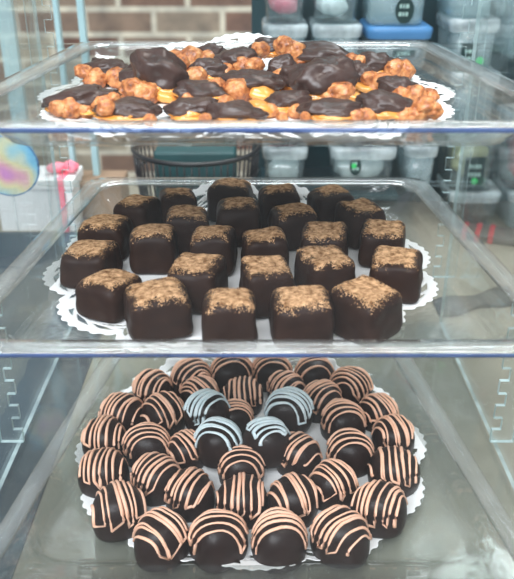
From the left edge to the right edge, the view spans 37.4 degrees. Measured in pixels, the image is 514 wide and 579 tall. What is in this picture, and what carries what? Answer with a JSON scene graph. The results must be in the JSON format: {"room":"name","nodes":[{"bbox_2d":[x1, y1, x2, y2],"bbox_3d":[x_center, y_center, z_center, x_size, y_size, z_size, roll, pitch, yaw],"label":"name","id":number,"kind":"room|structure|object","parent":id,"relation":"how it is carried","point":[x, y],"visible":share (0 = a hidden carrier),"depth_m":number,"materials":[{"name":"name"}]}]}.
{"room":"food shop","nodes":[
{"label":"food shop","id":0,"kind":"room"},
{"bbox_2d":[0,0,251,185],"bbox_3d":[0.000,-1.351,2.176,6.000,3.000,0.100,0,27,0],"label":"wall","id":1,"kind":"structure","parent":0,"point":[110,23],"depth_m":2.40,"materials":[{"name":"brick"}]},
{"bbox_3d":[0.000,2.133,-1.395,8.000,0.050,9.600,0,27,0],"label":"floor","id":2,"kind":"structure","parent":0,"visible":0},
{"bbox_2d":[0,186,513,578],"bbox_3d":[0.000,0.429,0.963,2.200,0.896,0.820,0,27,0],"label":"countertop","id":3,"kind":"structure","parent":2,"relation":"on","point":[450,524],"depth_m":0.59,"materials":[{"name":"stone"}]},
{"bbox_2d":[0,0,32,149],"bbox_3d":[-0.307,-0.342,0.924,0.036,0.520,0.024,0,27,0],"label":"metal post","id":4,"kind":"object","parent":3,"relation":"on","point":[9,42],"visible":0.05,"depth_m":0.95,"materials":[{"name":"metal"}]},
{"bbox_2d":[0,160,82,231],"bbox_3d":[-0.275,-0.126,0.977,0.104,0.086,0.067,0,27,0],"label":"carton","id":5,"kind":"object","parent":3,"relation":"on","point":[32,208],"visible":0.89,"depth_m":0.95,"materials":[{"name":"cardboard"}]},
{"bbox_2d":[0,232,103,578],"bbox_3d":[-0.450,0.069,0.681,0.600,0.001,0.633,0,27,0],"label":"panel","id":6,"kind":"object","parent":3,"relation":"on","point":[38,320],"visible":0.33,"depth_m":0.67,"materials":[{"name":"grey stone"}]},
{"bbox_2d":[0,135,39,304],"bbox_3d":[-0.230,-0.059,0.732,0.058,0.182,0.018,0,27,0],"label":"round sign","id":7,"kind":"object","parent":6,"relation":"on","point":[19,164],"visible":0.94,"depth_m":0.70,"materials":[{"name":"plastic"}]},
{"bbox_2d":[52,0,76,162],"bbox_3d":[-0.244,-0.342,0.924,0.011,0.520,0.024,0,27,0],"label":"metal post","id":8,"kind":"object","parent":3,"relation":"on","point":[55,3],"visible":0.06,"depth_m":0.94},
{"bbox_2d":[76,0,100,175],"bbox_3d":[-0.214,-0.342,0.924,0.014,0.520,0.024,0,27,0],"label":"metal post","id":9,"kind":"object","parent":3,"relation":"on","point":[80,4],"visible":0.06,"depth_m":0.94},
{"bbox_2d":[79,170,129,218],"bbox_3d":[-0.210,-0.128,1.020,0.070,0.050,0.060,0,27,0],"label":"carton","id":10,"kind":"object","parent":3,"relation":"on","point":[104,202],"visible":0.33,"depth_m":0.99,"materials":[{"name":"cardboard"}]},
{"bbox_2d":[130,137,260,207],"bbox_3d":[-0.069,-0.106,0.885,0.147,0.128,0.147,0,27,0],"label":"wire basket","id":11,"kind":"object","parent":3,"relation":"on","point":[143,188],"visible":0.31,"depth_m":0.82,"materials":[{"name":"black"}]},
{"bbox_2d":[154,139,236,207],"bbox_3d":[-0.069,-0.107,0.885,0.090,0.124,0.060,0,27,0],"label":"gift box","id":12,"kind":"object","parent":11,"relation":"in","point":[166,153],"visible":0.4,"depth_m":0.84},
{"bbox_2d":[0,0,513,486],"bbox_3d":[0.000,-0.085,0.475,0.362,0.458,0.373,0,27,0],"label":"display case","id":13,"kind":"object","parent":3,"relation":"on","point":[22,438],"visible":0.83,"depth_m":0.63,"materials":[{"name":"glass"}]},
{"bbox_2d":[0,348,513,562],"bbox_3d":[0.000,0.118,0.546,0.332,0.021,0.288,0,27,0],"label":"display tray","id":14,"kind":"object","parent":13,"relation":"in","point":[380,349],"visible":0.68,"depth_m":0.53,"materials":[{"name":"clear plastic"}]},
{"bbox_2d":[74,345,426,570],"bbox_3d":[-0.004,0.106,0.557,0.261,0.027,0.250,0,27,0],"label":"doily","id":15,"kind":"object","parent":14,"relation":"on","point":[248,563],"visible":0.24,"depth_m":0.53,"materials":[{"name":"white paper"}]},
{"bbox_2d":[81,414,125,455],"bbox_3d":[-0.111,0.106,0.555,0.032,0.026,0.036,0,27,0],"label":"truffle","id":16,"kind":"object","parent":15,"relation":"on","point":[105,430],"visible":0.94,"depth_m":0.54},
{"bbox_2d":[78,447,129,497],"bbox_3d":[-0.105,0.123,0.520,0.035,0.026,0.035,0,27,0],"label":"truffle","id":17,"kind":"object","parent":15,"relation":"on","point":[97,468],"visible":0.94,"depth_m":0.51,"materials":[{"name":"food"}]},
{"bbox_2d":[90,480,146,541],"bbox_3d":[-0.089,0.138,0.487,0.037,0.028,0.039,0,27,0],"label":"truffle","id":18,"kind":"object","parent":15,"relation":"on","point":[117,508],"visible":0.99,"depth_m":0.47,"materials":[{"name":"food"}]},
{"bbox_2d":[98,392,142,431],"bbox_3d":[-0.103,0.093,0.579,0.037,0.027,0.035,0,27,0],"label":"truffle","id":19,"kind":"object","parent":15,"relation":"on","point":[124,406],"visible":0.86,"depth_m":0.57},
{"bbox_2d":[121,422,170,467],"bbox_3d":[-0.079,0.110,0.546,0.037,0.026,0.034,0,27,0],"label":"truffle","id":20,"kind":"object","parent":15,"relation":"on","point":[144,437],"visible":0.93,"depth_m":0.54,"materials":[{"name":"food"}]},
{"bbox_2d":[131,368,173,402],"bbox_3d":[-0.084,0.078,0.609,0.034,0.026,0.036,0,27,0],"label":"truffle","id":21,"kind":"object","parent":15,"relation":"on","point":[149,381],"visible":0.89,"depth_m":0.60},
{"bbox_2d":[130,451,180,506],"bbox_3d":[-0.069,0.125,0.515,0.036,0.027,0.036,0,27,0],"label":"truffle","id":22,"kind":"object","parent":15,"relation":"on","point":[151,473],"visible":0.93,"depth_m":0.50,"materials":[{"name":"food"}]},
{"bbox_2d":[132,506,188,572],"bbox_3d":[-0.059,0.149,0.465,0.036,0.028,0.038,0,27,0],"label":"truffle","id":23,"kind":"object","parent":15,"relation":"on","point":[159,536],"visible":1,"depth_m":0.45,"materials":[{"name":"food"}]},
{"bbox_2d":[140,390,184,436],"bbox_3d":[-0.072,0.092,0.580,0.036,0.028,0.038,0,27,0],"label":"truffle","id":24,"kind":"object","parent":15,"relation":"on","point":[163,408],"visible":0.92,"depth_m":0.57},
{"bbox_2d":[168,429,203,468],"bbox_3d":[-0.050,0.113,0.544,0.030,0.023,0.032,0,27,0],"label":"truffle","id":25,"kind":"object","parent":15,"relation":"on","point":[182,449],"visible":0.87,"depth_m":0.53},
{"bbox_2d":[164,466,214,522],"bbox_3d":[-0.044,0.132,0.501,0.033,0.026,0.036,0,27,0],"label":"truffle","id":26,"kind":"object","parent":15,"relation":"on","point":[190,492],"visible":0.98,"depth_m":0.49,"materials":[{"name":"food"}]},
{"bbox_2d":[170,358,211,396],"bbox_3d":[-0.054,0.071,0.623,0.036,0.028,0.038,0,27,0],"label":"truffle","id":27,"kind":"object","parent":15,"relation":"on","point":[186,368],"visible":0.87,"depth_m":0.61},
{"bbox_2d":[180,375,218,403],"bbox_3d":[-0.045,0.082,0.604,0.032,0.025,0.034,0,27,0],"label":"truffle","id":28,"kind":"object","parent":15,"relation":"on","point":[193,384],"visible":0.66,"depth_m":0.60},
{"bbox_2d":[183,388,230,430],"bbox_3d":[-0.038,0.089,0.569,0.036,0.027,0.034,10,28,19],"label":"truffle","id":29,"kind":"object","parent":15,"relation":"on","point":[203,404],"visible":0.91,"depth_m":0.56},
{"bbox_2d":[193,416,242,468],"bbox_3d":[-0.028,0.105,0.537,0.036,0.027,0.035,0,27,0],"label":"truffle","id":30,"kind":"object","parent":15,"relation":"on","point":[215,436],"visible":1,"depth_m":0.53,"materials":[{"name":"food"}]},
{"bbox_2d":[187,509,248,572],"bbox_3d":[-0.024,0.150,0.464,0.038,0.028,0.036,0,27,0],"label":"truffle","id":31,"kind":"object","parent":15,"relation":"on","point":[216,538],"visible":1,"depth_m":0.45,"materials":[{"name":"food"}]},
{"bbox_2d":[210,353,252,392],"bbox_3d":[-0.021,0.067,0.631,0.037,0.028,0.035,0,27,0],"label":"truffle","id":32,"kind":"object","parent":15,"relation":"on","point":[223,370],"visible":0.59,"depth_m":0.62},
{"bbox_2d":[227,398,253,434],"bbox_3d":[-0.017,0.095,0.580,0.030,0.022,0.029,0,27,0],"label":"truffle","id":33,"kind":"object","parent":15,"relation":"on","point":[241,411],"visible":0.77,"depth_m":0.57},
{"bbox_2d":[215,472,266,529],"bbox_3d":[-0.010,0.135,0.495,0.034,0.027,0.036,0,27,0],"label":"truffle","id":34,"kind":"object","parent":15,"relation":"on","point":[243,494],"visible":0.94,"depth_m":0.48,"materials":[{"name":"food"}]},
{"bbox_2d":[217,444,265,484],"bbox_3d":[-0.011,0.121,0.526,0.034,0.024,0.031,0,27,0],"label":"truffle","id":35,"kind":"object","parent":15,"relation":"on","point":[242,458],"visible":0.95,"depth_m":0.52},
{"bbox_2d":[222,375,263,415],"bbox_3d":[-0.011,0.082,0.603,0.034,0.025,0.033,0,27,0],"label":"truffle","id":36,"kind":"object","parent":15,"relation":"on","point":[248,389],"visible":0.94,"depth_m":0.59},
{"bbox_2d":[242,416,289,468],"bbox_3d":[0.006,0.105,0.537,0.036,0.027,0.036,0,27,0],"label":"truffle","id":37,"kind":"object","parent":15,"relation":"on","point":[268,436],"visible":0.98,"depth_m":0.53,"materials":[{"name":"food"}]},
{"bbox_2d":[252,358,292,392],"bbox_3d":[0.013,0.067,0.633,0.035,0.026,0.034,0,27,0],"label":"truffle","id":38,"kind":"object","parent":15,"relation":"on","point":[263,368],"visible":0.59,"depth_m":0.62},
{"bbox_2d":[250,507,307,573],"bbox_3d":[0.014,0.150,0.465,0.036,0.028,0.037,0,27,0],"label":"truffle","id":39,"kind":"object","parent":15,"relation":"on","point":[279,538],"visible":1,"depth_m":0.45,"materials":[{"name":"food"}]},
{"bbox_2d":[266,370,305,396],"bbox_3d":[0.024,0.078,0.612,0.033,0.024,0.033,0,27,0],"label":"truffle","id":40,"kind":"object","parent":15,"relation":"on","point":[279,379],"visible":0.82,"depth_m":0.60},
{"bbox_2d":[263,386,313,431],"bbox_3d":[0.024,0.088,0.571,0.038,0.028,0.036,0,27,0],"label":"truffle","id":41,"kind":"object","parent":15,"relation":"on","point":[293,406],"visible":0.95,"depth_m":0.56,"materials":[{"name":"food"}]},
{"bbox_2d":[266,472,318,527],"bbox_3d":[0.023,0.135,0.496,0.035,0.027,0.037,0,27,0],"label":"truffle","id":42,"kind":"object","parent":15,"relation":"on","point":[295,492],"visible":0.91,"depth_m":0.48,"materials":[{"name":"food"}]},
{"bbox_2d":[277,431,322,476],"bbox_3d":[0.029,0.115,0.538,0.033,0.025,0.033,-22,34,-37],"label":"truffle","id":43,"kind":"object","parent":15,"relation":"on","point":[303,453],"visible":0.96,"depth_m":0.53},
{"bbox_2d":[294,358,334,385],"bbox_3d":[0.047,0.068,0.630,0.036,0.026,0.035,0,27,0],"label":"truffle","id":44,"kind":"object","parent":15,"relation":"on","point":[309,369],"visible":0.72,"depth_m":0.62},
{"bbox_2d":[303,379,342,423],"bbox_3d":[0.051,0.084,0.597,0.034,0.026,0.036,0,27,0],"label":"truffle","id":45,"kind":"object","parent":15,"relation":"on","point":[321,392],"visible":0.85,"depth_m":0.58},
{"bbox_2d":[308,458,358,510],"bbox_3d":[0.051,0.128,0.510,0.036,0.026,0.034,0,27,0],"label":"truffle","id":46,"kind":"object","parent":15,"relation":"on","point":[336,482],"visible":0.95,"depth_m":0.50,"materials":[{"name":"food"}]},
{"bbox_2d":[309,504,371,568],"bbox_3d":[0.051,0.148,0.467,0.039,0.028,0.037,0,27,0],"label":"truffle","id":47,"kind":"object","parent":15,"relation":"on","point":[340,537],"visible":1,"depth_m":0.46,"materials":[{"name":"food"}]},
{"bbox_2d":[320,398,366,440],"bbox_3d":[0.065,0.097,0.572,0.035,0.026,0.035,0,27,0],"label":"truffle","id":48,"kind":"object","parent":15,"relation":"on","point":[339,413],"visible":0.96,"depth_m":0.56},
{"bbox_2d":[325,428,374,477],"bbox_3d":[0.066,0.113,0.540,0.036,0.026,0.034,0,27,0],"label":"truffle","id":49,"kind":"object","parent":15,"relation":"on","point":[351,446],"visible":0.91,"depth_m":0.53,"materials":[{"name":"food"}]},
{"bbox_2d":[330,366,373,404],"bbox_3d":[0.075,0.077,0.612,0.036,0.027,0.035,0,27,0],"label":"truffle","id":50,"kind":"object","parent":15,"relation":"on","point":[354,382],"visible":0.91,"depth_m":0.60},
{"bbox_2d":[350,479,407,538],"bbox_3d":[0.079,0.138,0.489,0.038,0.027,0.036,0,27,0],"label":"truffle","id":51,"kind":"object","parent":15,"relation":"on","point":[383,504],"visible":0.98,"depth_m":0.48,"materials":[{"name":"food"}]},
{"bbox_2d":[359,392,398,431],"bbox_3d":[0.093,0.092,0.584,0.032,0.024,0.032,0,27,0],"label":"truffle","id":52,"kind":"object","parent":15,"relation":"on","point":[374,406],"visible":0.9,"depth_m":0.57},
{"bbox_2d":[371,413,414,453],"bbox_3d":[0.100,0.105,0.556,0.032,0.025,0.036,0,27,0],"label":"truffle","id":53,"kind":"object","parent":15,"relation":"on","point":[395,429],"visible":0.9,"depth_m":0.55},
{"bbox_2d":[367,445,420,497],"bbox_3d":[0.094,0.122,0.521,0.036,0.027,0.036,0,27,0],"label":"truffle","id":54,"kind":"object","parent":15,"relation":"on","point":[396,465],"visible":0.95,"depth_m":0.51,"materials":[{"name":"food"}]},
{"bbox_2d":[0,177,513,357],"bbox_3d":[0.000,-0.021,0.496,0.317,0.021,0.272,0,27,0],"label":"display tray","id":55,"kind":"object","parent":13,"relation":"in","point":[95,192],"visible":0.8,"depth_m":0.38,"materials":[{"name":"clear plastic"}]},
{"bbox_2d":[42,180,438,353],"bbox_3d":[-0.010,-0.025,0.497,0.254,0.019,0.248,0,27,0],"label":"doily","id":56,"kind":"object","parent":55,"relation":"on","point":[66,303],"visible":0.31,"depth_m":0.44,"materials":[{"name":"white paper"}]},
{"bbox_2d":[60,239,122,288],"bbox_3d":[-0.103,-0.017,0.472,0.032,0.025,0.035,5,27,11],"label":"truffle","id":57,"kind":"object","parent":56,"relation":"on","point":[82,259],"visible":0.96,"depth_m":0.46,"materials":[{"name":"food"}]},
{"bbox_2d":[77,214,132,259],"bbox_3d":[-0.102,-0.036,0.511,0.034,0.026,0.033,4,27,7],"label":"truffle","id":58,"kind":"object","parent":56,"relation":"on","point":[117,228],"visible":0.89,"depth_m":0.50,"materials":[{"name":"food"}]},
{"bbox_2d":[75,269,141,322],"bbox_3d":[-0.085,0.002,0.437,0.032,0.023,0.034,13,29,25],"label":"truffle","id":59,"kind":"object","parent":56,"relation":"on","point":[99,296],"visible":0.92,"depth_m":0.42,"materials":[{"name":"food"}]},
{"bbox_2d":[113,194,161,228],"bbox_3d":[-0.084,-0.051,0.536,0.031,0.030,0.032,12,29,22],"label":"truffle","id":60,"kind":"object","parent":56,"relation":"on","point":[140,209],"visible":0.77,"depth_m":0.52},
{"bbox_2d":[129,224,178,273],"bbox_3d":[-0.067,-0.027,0.490,0.032,0.028,0.031,-1,27,-2],"label":"truffle","id":61,"kind":"object","parent":56,"relation":"on","point":[153,248],"visible":0.98,"depth_m":0.48,"materials":[{"name":"food"}]},
{"bbox_2d":[123,277,192,342],"bbox_3d":[-0.055,0.010,0.418,0.036,0.026,0.037,-7,27,-14],"label":"truffle","id":62,"kind":"object","parent":56,"relation":"on","point":[160,308],"visible":0.98,"depth_m":0.40,"materials":[{"name":"food"}]},
{"bbox_2d":[159,187,197,223],"bbox_3d":[-0.057,-0.058,0.549,0.029,0.031,0.028,-5,27,-9],"label":"truffle","id":63,"kind":"object","parent":56,"relation":"on","point":[169,197],"visible":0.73,"depth_m":0.54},
{"bbox_2d":[166,204,209,256],"bbox_3d":[-0.047,-0.041,0.515,0.031,0.030,0.032,-2,27,-4],"label":"truffle","id":64,"kind":"object","parent":56,"relation":"on","point":[185,219],"visible":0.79,"depth_m":0.50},
{"bbox_2d":[167,252,227,313],"bbox_3d":[-0.035,-0.004,0.443,0.032,0.029,0.033,7,27,14],"label":"truffle","id":65,"kind":"object","parent":56,"relation":"on","point":[201,273],"visible":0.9,"depth_m":0.43,"materials":[{"name":"food"}]},
{"bbox_2d":[190,225,237,275],"bbox_3d":[-0.028,-0.026,0.486,0.030,0.029,0.030,3,27,5],"label":"truffle","id":66,"kind":"object","parent":56,"relation":"on","point":[212,239],"visible":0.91,"depth_m":0.47,"materials":[{"name":"food"}]},
{"bbox_2d":[201,287,257,352],"bbox_3d":[-0.015,0.015,0.405,0.030,0.029,0.032,-1,27,-2],"label":"truffle","id":67,"kind":"object","parent":56,"relation":"on","point":[227,314],"visible":1,"depth_m":0.39,"materials":[{"name":"food"}]},
{"bbox_2d":[207,178,252,221],"bbox_3d":[-0.020,-0.068,0.570,0.035,0.029,0.032,3,27,5],"label":"truffle","id":68,"kind":"object","parent":56,"relation":"on","point":[220,189],"visible":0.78,"depth_m":0.56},
{"bbox_2d":[215,197,261,246],"bbox_3d":[-0.013,-0.048,0.529,0.033,0.030,0.034,-1,27,-2],"label":"truffle","id":69,"kind":"object","parent":56,"relation":"on","point":[242,214],"visible":0.77,"depth_m":0.51,"materials":[{"name":"food"}]},
{"bbox_2d":[241,226,288,264],"bbox_3d":[0.005,-0.024,0.481,0.030,0.030,0.029,-4,27,-7],"label":"truffle","id":70,"kind":"object","parent":56,"relation":"on","point":[271,240],"visible":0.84,"depth_m":0.47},
{"bbox_2d":[239,255,294,318],"bbox_3d":[0.005,-0.003,0.438,0.030,0.030,0.032,-5,27,-11],"label":"truffle","id":71,"kind":"object","parent":56,"relation":"on","point":[261,275],"visible":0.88,"depth_m":0.43,"materials":[{"name":"food"}]},
{"bbox_2d":[258,183,300,227],"bbox_3d":[0.016,-0.061,0.554,0.032,0.031,0.032,-2,27,-4],"label":"truffle","id":72,"kind":"object","parent":56,"relation":"on","point":[270,196],"visible":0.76,"depth_m":0.54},
{"bbox_2d":[268,203,316,250],"bbox_3d":[0.024,-0.044,0.524,0.032,0.028,0.031,-6,27,-12],"label":"truffle","id":73,"kind":"object","parent":56,"relation":"on","point":[293,217],"visible":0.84,"depth_m":0.51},
{"bbox_2d":[269,285,333,348],"bbox_3d":[0.024,0.014,0.408,0.034,0.028,0.032,-2,27,-4],"label":"truffle","id":74,"kind":"object","parent":56,"relation":"on","point":[304,312],"visible":0.99,"depth_m":0.40,"materials":[{"name":"food"}]},
{"bbox_2d":[300,221,347,254],"bbox_3d":[0.043,-0.027,0.489,0.032,0.029,0.031,4,27,7],"label":"truffle","id":75,"kind":"object","parent":56,"relation":"on","point":[318,233],"visible":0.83,"depth_m":0.48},
{"bbox_2d":[294,245,355,295],"bbox_3d":[0.041,-0.011,0.457,0.032,0.028,0.033,-10,28,-20],"label":"truffle","id":76,"kind":"object","parent":56,"relation":"on","point":[328,266],"visible":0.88,"depth_m":0.44,"materials":[{"name":"food"}]},
{"bbox_2d":[307,184,354,222],"bbox_3d":[0.054,-0.061,0.557,0.032,0.028,0.034,-8,28,-16],"label":"truffle","id":77,"kind":"object","parent":56,"relation":"on","point":[324,200],"visible":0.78,"depth_m":0.54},
{"bbox_2d":[334,197,385,248],"bbox_3d":[0.071,-0.046,0.528,0.030,0.029,0.032,-12,29,-23],"label":"truffle","id":78,"kind":"object","parent":56,"relation":"on","point":[354,213],"visible":0.74,"depth_m":0.52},
{"bbox_2d":[330,274,402,347],"bbox_3d":[0.059,0.011,0.413,0.035,0.029,0.036,-23,35,-38],"label":"truffle","id":79,"kind":"object","parent":56,"relation":"on","point":[365,308],"visible":0.95,"depth_m":0.40,"materials":[{"name":"food"}]},
{"bbox_2d":[358,219,405,267],"bbox_3d":[0.082,-0.030,0.497,0.030,0.027,0.031,5,27,11],"label":"truffle","id":80,"kind":"object","parent":56,"relation":"on","point":[374,233],"visible":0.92,"depth_m":0.49,"materials":[{"name":"food"}]},
{"bbox_2d":[369,245,422,303],"bbox_3d":[0.083,-0.009,0.456,0.032,0.026,0.034,6,27,12],"label":"truffle","id":81,"kind":"object","parent":56,"relation":"on","point":[398,268],"visible":0.9,"depth_m":0.44,"materials":[{"name":"food"}]},
{"bbox_2d":[0,41,513,145],"bbox_3d":[0.000,-0.122,0.458,0.313,0.018,0.252,0,27,0],"label":"display tray","id":82,"kind":"object","parent":13,"relation":"in","point":[82,50],"visible":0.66,"depth_m":0.37,"materials":[{"name":"clear plastic"}]},
{"bbox_2d":[37,32,455,138],"bbox_3d":[-0.006,-0.130,0.466,0.257,0.019,0.251,0,27,0],"label":"doily","id":83,"kind":"object","parent":82,"relation":"on","point":[163,120],"visible":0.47,"depth_m":0.40,"materials":[{"name":"white paper"}]},
{"bbox_2d":[41,83,121,118],"bbox_3d":[-0.097,-0.104,0.418,0.049,0.017,0.036,0,27,0],"label":"cluster","id":84,"kind":"object","parent":83,"relation":"on","point":[76,102],"visible":0.91,"depth_m":0.41,"materials":[{"name":"food"}]},
{"bbox_2d":[74,57,127,88],"bbox_3d":[-0.096,-0.139,0.488,0.036,0.019,0.031,5,27,9],"label":"cluster","id":85,"kind":"object","parent":83,"relation":"on","point":[103,72],"visible":0.8,"depth_m":0.48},
{"bbox_2d":[91,96,162,126],"bbox_3d":[-0.069,-0.095,0.400,0.038,0.015,0.030,0,27,0],"label":"cluster","id":86,"kind":"object","parent":83,"relation":"on","point":[129,110],"visible":1,"depth_m":0.39,"materials":[{"name":"food"}]},
{"bbox_2d":[118,47,188,103],"bbox_3d":[-0.054,-0.124,0.444,0.054,0.033,0.035,0,27,0],"label":"cluster","id":87,"kind":"object","parent":83,"relation":"on","point":[157,71],"visible":0.77,"depth_m":0.44,"materials":[{"name":"food"}]},
{"bbox_2d":[162,97,217,122],"bbox_3d":[-0.035,-0.096,0.404,0.032,0.012,0.027,0,27,0],"label":"cluster","id":88,"kind":"object","parent":83,"relation":"on","point":[184,109],"visible":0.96,"depth_m":0.40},
{"bbox_2d":[170,43,226,63],"bbox_3d":[-0.052,-0.159,0.520,0.067,0.016,0.023,-8,27,-15],"label":"cluster","id":89,"kind":"object","parent":83,"relation":"on","point":[209,50],"visible":0.33,"depth_m":0.52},
{"bbox_2d":[177,55,227,79],"bbox_3d":[-0.036,-0.137,0.478,0.039,0.023,0.022,-18,32,-31],"label":"cluster","id":90,"kind":"object","parent":83,"relation":"on","point":[202,68],"visible":0.53,"depth_m":0.47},
{"bbox_2d":[172,79,233,101],"bbox_3d":[-0.031,-0.114,0.439,0.036,0.015,0.030,0,27,0],"label":"cluster","id":91,"kind":"object","parent":83,"relation":"on","point":[186,87],"visible":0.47,"depth_m":0.43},
{"bbox_2d":[213,46,264,72],"bbox_3d":[-0.012,-0.146,0.489,0.036,0.019,0.031,0,27,0],"label":"cluster","id":92,"kind":"object","parent":83,"relation":"on","point":[243,57],"visible":0.64,"depth_m":0.48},
{"bbox_2d":[198,99,287,125],"bbox_3d":[-0.007,-0.091,0.396,0.046,0.013,0.028,0,27,0],"label":"cluster","id":93,"kind":"object","parent":83,"relation":"on","point":[239,111],"visible":0.93,"depth_m":0.39,"materials":[{"name":"food"}]},
{"bbox_2d":[209,69,287,100],"bbox_3d":[-0.006,-0.121,0.452,0.049,0.019,0.035,0,27,0],"label":"cluster","id":94,"kind":"object","parent":83,"relation":"on","point":[245,84],"visible":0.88,"depth_m":0.44,"materials":[{"name":"food"}]},
{"bbox_2d":[248,35,305,63],"bbox_3d":[0.015,-0.162,0.513,0.041,0.020,0.029,0,27,0],"label":"cluster","id":95,"kind":"object","parent":83,"relation":"on","point":[265,47],"visible":0.75,"depth_m":0.50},
{"bbox_2d":[248,90,312,118],"bbox_3d":[0.013,-0.102,0.416,0.037,0.014,0.027,0,27,0],"label":"cluster","id":96,"kind":"object","parent":83,"relation":"on","point":[287,101],"visible":0.88,"depth_m":0.41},
{"bbox_2d":[267,53,296,73],"bbox_3d":[0.017,-0.136,0.478,0.023,0.023,0.026,0,27,0],"label":"cluster","id":97,"kind":"object","parent":83,"relation":"on","point":[274,65],"visible":0.16,"depth_m":0.48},
{"bbox_2d":[287,55,359,100],"bbox_3d":[0.040,-0.118,0.434,0.045,0.029,0.035,0,27,0],"label":"cluster","id":98,"kind":"object","parent":83,"relation":"on","point":[333,76],"visible":0.69,"depth_m":0.42,"materials":[{"name":"food"}]},
{"bbox_2d":[296,40,356,62],"bbox_3d":[0.045,-0.157,0.511,0.046,0.019,0.036,0,27,0],"label":"cluster","id":99,"kind":"object","parent":83,"relation":"on","point":[322,48],"visible":0.4,"depth_m":0.50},
{"bbox_2d":[295,97,363,124],"bbox_3d":[0.039,-0.094,0.401,0.038,0.013,0.030,0,27,0],"label":"cluster","id":100,"kind":"object","parent":83,"relation":"on","point":[328,110],"visible":1,"depth_m":0.39,"materials":[{"name":"food"}]},
{"bbox_2d":[353,60,390,92],"bbox_3d":[0.067,-0.127,0.461,0.031,0.021,0.023,0,27,0],"label":"cluster","id":101,"kind":"object","parent":83,"relation":"on","point":[366,82],"visible":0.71,"depth_m":0.46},
{"bbox_2d":[353,51,415,79],"bbox_3d":[0.082,-0.146,0.498,0.041,0.018,0.028,0,27,0],"label":"cluster","id":102,"kind":"object","parent":83,"relation":"on","point":[378,62],"visible":0.63,"depth_m":0.49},
{"bbox_2d":[355,89,443,124],"bbox_3d":[0.075,-0.099,0.409,0.046,0.017,0.031,0,27,0],"label":"cluster","id":103,"kind":"object","parent":83,"relation":"on","point":[378,104],"visible":1,"depth_m":0.40,"materials":[{"name":"food"}]},
{"bbox_2d":[376,75,439,100],"bbox_3d":[0.087,-0.117,0.445,0.025,0.016,0.036,-19,32,-33],"label":"cluster","id":104,"kind":"object","parent":83,"relation":"on","point":[401,85],"visible":0.52,"depth_m":0.44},
{"bbox_2d":[251,0,513,201],"bbox_3d":[0.181,-0.331,0.901,0.375,0.520,0.128,0,27,0],"label":"shelf unit","id":105,"kind":"object","parent":3,"relation":"on","point":[316,161],"visible":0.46,"depth_m":0.98,"materials":[{"name":"teal paint"}]},
{"bbox_2d":[262,138,307,186],"bbox_3d":[0.035,-0.166,0.973,0.056,0.056,0.092,0,27,0],"label":"plastic tub","id":106,"kind":"object","parent":105,"relation":"on","point":[281,165],"visible":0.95,"depth_m":0.95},
{"bbox_2d":[262,0,307,41],"bbox_3d":[0.032,-0.322,0.896,0.053,0.111,0.092,0,27,0],"label":"plastic tub","id":107,"kind":"object","parent":105,"relation":"on","point":[300,30],"depth_m":0.87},
{"bbox_2d":[308,0,362,53],"bbox_3d":[0.091,-0.318,0.897,0.060,0.103,0.092,0,27,0],"label":"plastic tub","id":108,"kind":"object","parent":105,"relation":"on","point":[353,30],"depth_m":0.87,"materials":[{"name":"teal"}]},
{"bbox_2d":[326,133,396,189],"bbox_3d":[0.131,-0.166,0.973,0.082,0.056,0.092,0,27,0],"label":"plastic tub","id":109,"kind":"object","parent":105,"relation":"on","point":[346,164],"visible":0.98,"depth_m":0.95,"materials":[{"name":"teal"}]},
{"bbox_2d":[359,0,432,70],"bbox_3d":[0.161,-0.325,0.894,0.079,0.119,0.092,0,27,0],"label":"plastic tub","id":110,"kind":"object","parent":105,"relation":"on","point":[423,31],"depth_m":0.86,"materials":[{"name":"teal"}]},
{"bbox_2d":[395,127,438,191],"bbox_3d":[0.202,-0.166,0.973,0.042,0.061,0.092,0,27,0],"label":"plastic tub","id":111,"kind":"object","parent":105,"relation":"on","point":[402,161],"visible":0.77,"depth_m":0.96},
{"bbox_2d":[493,0,513,57],"bbox_3d":[0.310,-0.322,0.895,0.049,0.085,0.092,0,27,0],"label":"plastic tub","id":112,"kind":"object","parent":105,"relation":"on","point":[499,2],"visible":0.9,"depth_m":0.91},
{"bbox_2d":[436,10,500,228],"bbox_3d":[0.263,-0.209,0.952,0.088,0.256,0.092,0,27,0],"label":"plastic containers","id":113,"kind":"object","parent":3,"relation":"on","point":[470,206],"depth_m":0.94,"materials":[{"name":"plastic"}]},
{"bbox_2d":[437,0,490,16],"bbox_3d":[0.240,-0.352,0.880,0.056,0.060,0.092,0,27,0],"label":"plastic tub","id":114,"kind":"object","parent":113,"relation":"on","point":[440,3],"visible":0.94,"depth_m":0.88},
{"bbox_2d":[437,26,495,70],"bbox_3d":[0.248,-0.292,0.910,0.052,0.044,0.086,0,27,0],"label":"tub","id":115,"kind":"object","parent":113,"relation":"in","point":[445,33],"depth_m":0.88,"materials":[{"name":"plastic"}]},
{"bbox_2d":[438,185,495,228],"bbox_3d":[0.274,-0.112,1.000,0.060,0.038,0.086,0,27,0],"label":"tub","id":116,"kind":"object","parent":113,"relation":"in","point":[470,206],"depth_m":0.97,"materials":[{"name":"clear plastic"}]},
{"bbox_2d":[433,286,513,317],"bbox_3d":[0.227,0.011,0.792,0.106,0.005,0.043,-9,28,-18],"label":"folded cloth","id":117,"kind":"object","parent":3,"relation":"on","point":[446,306],"visible":0.94,"depth_m":0.79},
{"bbox_2d":[457,221,513,245],"bbox_3d":[0.293,-0.069,0.946,0.085,0.011,0.040,9,28,18],"label":"folded cloth","id":118,"kind":"object","parent":3,"relation":"on","point":[490,234],"visible":0.84,"depth_m":0.94,"materials":[{"name":"grey fabric"}]},
{"bbox_2d":[492,103,513,227],"bbox_3d":[0.343,-0.158,0.977,0.070,0.142,0.092,0,27,0],"label":"plastic tub","id":119,"kind":"object","parent":3,"relation":"on","point":[503,205],"depth_m":0.97,"materials":[{"name":"plastic"}]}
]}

